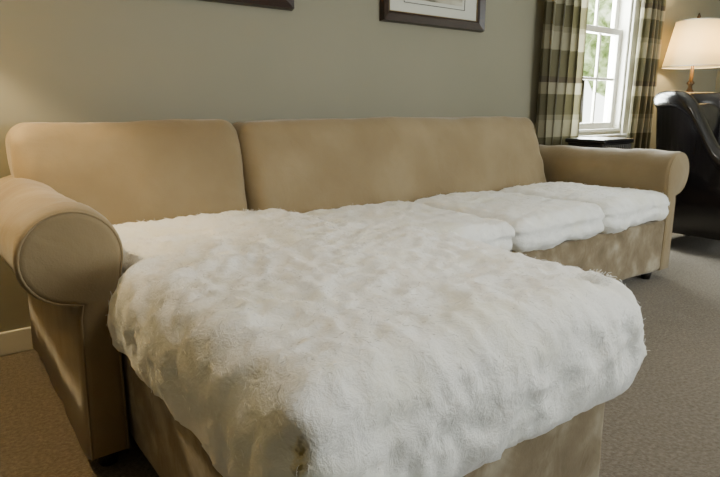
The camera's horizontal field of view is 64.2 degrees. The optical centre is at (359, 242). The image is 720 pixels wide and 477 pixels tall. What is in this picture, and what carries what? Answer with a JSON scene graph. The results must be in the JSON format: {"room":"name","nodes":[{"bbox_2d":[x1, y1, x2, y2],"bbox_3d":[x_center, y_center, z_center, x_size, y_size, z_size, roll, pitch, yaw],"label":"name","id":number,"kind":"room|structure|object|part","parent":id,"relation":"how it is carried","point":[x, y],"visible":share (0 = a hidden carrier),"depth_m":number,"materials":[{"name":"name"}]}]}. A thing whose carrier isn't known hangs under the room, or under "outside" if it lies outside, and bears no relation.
{"room":"living room","nodes":[
{"label":"living room","id":0,"kind":"room"},
{"bbox_2d":[0,0,719,331],"bbox_3d":[0.188,-1.007,3.095,7.600,2.450,0.150,-10,16,-36],"label":"wall","id":1,"kind":"structure","parent":0,"point":[77,61],"depth_m":2.55,"materials":[{"name":"paint"}]},
{"bbox_2d":[0,326,32,355],"bbox_3d":[0.238,0.108,3.288,7.600,0.090,0.016,-10,16,-36],"label":"baseboard","id":2,"kind":"structure","parent":1,"relation":"attached to","point":[17,340],"depth_m":2.16,"materials":[{"name":"beige wood"}]},
{"bbox_2d":[200,0,293,10],"bbox_3d":[-0.603,-1.264,2.304,0.760,0.550,0.032,-10,16,-36],"label":"framed picture","id":3,"kind":"object","parent":1,"relation":"attached to","point":[288,5],"visible":1,"depth_m":2.49,"materials":[{"name":"brown wood"}]},
{"bbox_3d":[-0.322,-1.312,2.511,0.055,0.550,0.032,-10,16,-36],"label":"moulding","id":4,"kind":"part","parent":3,"relation":"part of","materials":[{"name":"brown wood"}]},
{"bbox_2d":[379,0,485,32],"bbox_3d":[0.411,-1.438,3.048,0.760,0.550,0.032,-10,16,-36],"label":"framed picture","id":5,"kind":"object","parent":1,"relation":"attached to","point":[464,15],"visible":1,"depth_m":3.10,"materials":[{"name":"brown wood"}]},
{"bbox_3d":[0.130,-1.389,2.842,0.055,0.550,0.032,-10,16,-36],"label":"moulding","id":6,"kind":"part","parent":5,"relation":"part of","materials":[{"name":"brown wood"}]},
{"bbox_3d":[0.411,-1.197,3.104,0.760,0.055,0.032,-10,16,-36],"label":"moulding","id":7,"kind":"part","parent":5,"relation":"part of","materials":[{"name":"brown wood"}]},
{"bbox_2d":[404,0,464,10],"bbox_3d":[0.408,-1.441,3.052,0.453,0.348,0.004,-10,16,-36],"label":"print","id":8,"kind":"object","parent":5,"relation":"attached to","point":[434,5],"depth_m":3.10,"materials":[{"name":"white paper"}]},
{"bbox_3d":[0.693,-1.486,3.254,0.055,0.550,0.032,-10,16,-36],"label":"moulding","id":9,"kind":"part","parent":5,"relation":"part of","materials":[{"name":"brown wood"}]},
{"bbox_2d":[579,128,619,132],"bbox_3d":[1.653,-0.834,4.262,0.800,0.020,0.139,-10,16,-36],"label":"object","id":10,"kind":"object","parent":1,"relation":"on","point":[603,129],"visible":0.47,"depth_m":4.27,"materials":[{"name":"beige wood"}]},
{"bbox_2d":[579,122,609,128],"bbox_3d":[1.655,-0.865,4.253,0.670,0.045,0.035,-10,16,-36],"label":"rail","id":11,"kind":"object","parent":10,"relation":"on","point":[599,125],"visible":0.44,"depth_m":4.32,"materials":[{"name":"beige wood"}]},
{"bbox_2d":[590,33,601,122],"bbox_3d":[1.744,-1.211,4.241,0.020,0.635,0.020,-10,16,-36],"label":"muntin","id":12,"kind":"object","parent":11,"relation":"attached to","point":[599,34],"visible":1,"depth_m":4.23,"materials":[{"name":"beige wood"}]},
{"bbox_2d":[579,133,626,137],"bbox_3d":[1.710,-0.772,4.198,1.000,0.029,0.050,-10,16,-36],"label":"sill","id":13,"kind":"structure","parent":1,"relation":"attached to","point":[624,135],"depth_m":4.30,"materials":[{"name":"beige wood"}]},
{"bbox_2d":[606,29,621,127],"bbox_3d":[1.940,-1.245,4.384,0.045,0.725,0.035,-10,16,-36],"label":"stile","id":14,"kind":"object","parent":1,"relation":"attached to","point":[617,39],"visible":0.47,"depth_m":4.37,"materials":[{"name":"beige wood"}]},
{"bbox_2d":[610,0,619,28],"bbox_3d":[1.916,-1.880,4.268,0.045,0.645,0.035,-10,16,-36],"label":"stile","id":15,"kind":"object","parent":1,"relation":"attached to","point":[616,3],"visible":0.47,"depth_m":4.29,"materials":[{"name":"beige wood"}]},
{"bbox_2d":[603,0,640,133],"bbox_3d":[2.003,-1.577,4.345,0.100,1.470,0.160,-10,16,-36],"label":"window frame","id":16,"kind":"structure","parent":1,"relation":"attached to","point":[625,9],"depth_m":4.34,"materials":[{"name":"beige wood"}]},
{"bbox_3d":[1.713,-2.249,3.814,1.756,0.060,0.112,-10,16,-36],"label":"curtain rod","id":17,"kind":"object","parent":1,"relation":"attached to","visible":0},
{"bbox_2d":[535,0,588,145],"bbox_3d":[1.331,-1.104,3.750,0.460,2.180,0.068,-10,16,-36],"label":"curtain","id":18,"kind":"object","parent":17,"relation":"hanging from","point":[564,21],"visible":0.69,"depth_m":3.73,"materials":[{"name":"fabric"}]},
{"bbox_2d":[627,0,666,148],"bbox_3d":[2.177,-1.249,4.370,0.318,2.180,0.067,-10,16,-36],"label":"curtain","id":19,"kind":"object","parent":17,"relation":"hanging from","point":[652,15],"visible":0.62,"depth_m":4.33,"materials":[{"name":"fabric"}]},
{"bbox_2d":[0,233,719,476],"bbox_3d":[1.647,0.603,1.481,7.600,0.050,4.704,-10,16,-36],"label":"floor","id":20,"kind":"structure","parent":0,"point":[666,423],"depth_m":1.78,"materials":[{"name":"carpet"}]},
{"bbox_2d":[0,116,688,476],"bbox_3d":[0.470,-0.040,2.235,3.156,0.860,1.815,-10,16,-36],"label":"sectional sofa","id":21,"kind":"object","parent":20,"relation":"on","point":[63,196],"visible":0.51,"depth_m":2.06,"materials":[{"name":"beige fabric"}]},
{"bbox_2d":[105,208,649,476],"bbox_3d":[-0.203,0.103,1.510,0.901,0.286,1.592,-10,16,-36],"label":"cushion","id":22,"kind":"object","parent":21,"relation":"on","point":[289,344],"visible":0.94,"depth_m":0.93,"materials":[{"name":"fur"}]},
{"bbox_2d":[301,200,514,250],"bbox_3d":[0.147,-0.031,2.302,0.669,0.190,0.710,-10,16,-36],"label":"cushion","id":23,"kind":"object","parent":21,"relation":"on","point":[493,232],"visible":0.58,"depth_m":2.20,"materials":[{"name":"fur"}]},
{"bbox_2d":[414,190,604,251],"bbox_3d":[0.665,-0.121,2.681,0.627,0.187,0.712,-10,16,-36],"label":"cushion","id":24,"kind":"object","parent":21,"relation":"on","point":[539,222],"visible":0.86,"depth_m":2.46,"materials":[{"name":"fur"}]},
{"bbox_2d":[500,181,669,233],"bbox_3d":[1.165,-0.209,3.045,0.640,0.192,0.717,-10,16,-36],"label":"cushion","id":25,"kind":"object","parent":21,"relation":"on","point":[622,208],"visible":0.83,"depth_m":2.83,"materials":[{"name":"fur"}]},
{"bbox_3d":[0.546,0.067,2.817,1.996,0.286,0.909,-10,16,-36],"label":"seat","id":26,"kind":"part","parent":21,"relation":"part of","materials":[{"name":"beige fabric"}]},
{"bbox_3d":[1.411,-0.247,3.395,0.235,0.638,0.884,-10,16,-36],"label":"arm","id":27,"kind":"part","parent":21,"relation":"part of"},
{"bbox_2d":[654,90,719,239],"bbox_3d":[2.350,-0.470,3.741,0.829,1.010,0.820,-10,16,-36],"label":"leather armchair","id":28,"kind":"object","parent":20,"relation":"on","point":[688,123],"visible":0.85,"depth_m":3.54,"materials":[{"name":"black leather"}]},
{"bbox_2d":[699,103,719,141],"bbox_3d":[2.252,-0.682,3.828,0.401,0.484,0.169,-10,16,-36],"label":"cushion","id":29,"kind":"object","parent":28,"relation":"on","point":[711,111],"depth_m":3.77,"materials":[{"name":"black leather"}]},
{"bbox_3d":[2.557,-0.475,4.615,0.340,0.620,0.340,-10,16,-36],"label":"table","id":30,"kind":"object","parent":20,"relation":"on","visible":0},
{"bbox_2d":[661,13,719,91],"bbox_3d":[2.557,-1.254,4.433,0.432,0.979,0.432,-10,16,-36],"label":"table lamp","id":31,"kind":"object","parent":30,"relation":"on","point":[694,43],"visible":0.75,"depth_m":4.23,"materials":[{"name":"white fabric"}]},
{"bbox_3d":[2.557,-1.512,4.372,0.432,0.338,0.432,-10,16,-36],"label":"shade trim","id":32,"kind":"part","parent":31,"relation":"part of","materials":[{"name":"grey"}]},
{"bbox_3d":[2.557,-1.512,4.372,0.424,0.330,0.424,-10,16,-36],"label":"lamp shade","id":33,"kind":"part","parent":31,"relation":"part of","materials":[{"name":"beige fabric"}]},
{"bbox_3d":[1.555,-0.268,3.819,0.370,0.580,0.310,-10,16,-36],"label":"side table","id":34,"kind":"object","parent":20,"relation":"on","visible":0},
{"bbox_2d":[565,137,633,148],"bbox_3d":[1.555,-0.615,3.738,0.350,0.131,0.280,-10,16,-36],"label":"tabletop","id":35,"kind":"object","parent":34,"relation":"on","point":[596,142],"visible":0.5,"depth_m":3.64,"materials":[{"name":"black paint"}]},
{"bbox_3d":[1.555,-0.665,3.726,0.350,0.027,0.280,-10,16,-36],"label":"lid","id":36,"kind":"part","parent":35,"relation":"part of","materials":[{"name":"black paint"}]},
{"bbox_2d":[715,68,719,91],"bbox_3d":[4.743,-1.096,3.475,0.150,2.450,5.004,-10,16,-36],"label":"wall","id":37,"kind":"structure","parent":0,"point":[717,86],"depth_m":5.25,"materials":[{"name":"paint"}]},
{"label":"outside","id":38,"kind":"structure","parent":0,"visible":0},
{"bbox_3d":[-0.637,-2.768,17.305,32.000,0.100,23.296,-10,16,-36],"label":"lawn","id":39,"kind":"structure","parent":38,"visible":0},
{"bbox_2d":[588,0,603,13],"bbox_3d":[2.898,-3.857,10.587,3.374,5.083,3.581,-10,16,-36],"label":"tree","id":40,"kind":"object","parent":39,"relation":"on","point":[591,9],"visible":0.02,"depth_m":9.62,"materials":[{"name":"green plant"}]},
{"bbox_2d":[580,0,612,122],"bbox_3d":[5.777,-5.613,14.961,4.825,6.509,5.208,-3,14,-13],"label":"tree","id":41,"kind":"object","parent":39,"relation":"on","point":[605,7],"visible":0.15,"depth_m":13.68,"materials":[{"name":"green plant"}]},
{"bbox_3d":[1.345,-1.782,3.850,0.045,0.645,0.035,-10,16,-36],"label":"stile","id":42,"kind":"object","parent":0,"visible":0},
{"bbox_3d":[1.631,-1.539,4.128,0.670,0.045,0.035,-10,16,-36],"label":"rail","id":43,"kind":"object","parent":42,"relation":"attached to","visible":0},
{"bbox_2d":[594,0,599,25],"bbox_3d":[1.720,-1.846,4.125,0.020,0.555,0.020,-10,16,-36],"label":"muntin","id":44,"kind":"object","parent":43,"relation":"attached to","point":[597,1],"visible":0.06,"depth_m":4.16,"materials":[{"name":"beige wood"}]},
{"bbox_3d":[1.341,-1.447,3.878,0.020,1.350,0.139,-10,16,-36],"label":"door frame","id":45,"kind":"structure","parent":0,"visible":0},
{"bbox_3d":[1.369,-1.147,3.966,0.045,0.725,0.035,-10,16,-36],"label":"stile","id":46,"kind":"object","parent":45,"relation":"attached to","visible":0},
{"bbox_2d":[583,77,612,80],"bbox_3d":[1.654,-1.196,4.175,0.670,0.020,0.018,-10,16,-36],"label":"muntin","id":47,"kind":"object","parent":46,"relation":"attached to","point":[584,78],"visible":0.56,"depth_m":4.25,"materials":[{"name":"beige wood"}]},
{"bbox_2d":[586,24,618,35],"bbox_3d":[1.655,-1.527,4.098,0.670,0.045,0.035,-10,16,-36],"label":"rail","id":48,"kind":"object","parent":46,"relation":"attached to","point":[590,28],"visible":0.56,"depth_m":4.15,"materials":[{"name":"beige wood"}]}
]}

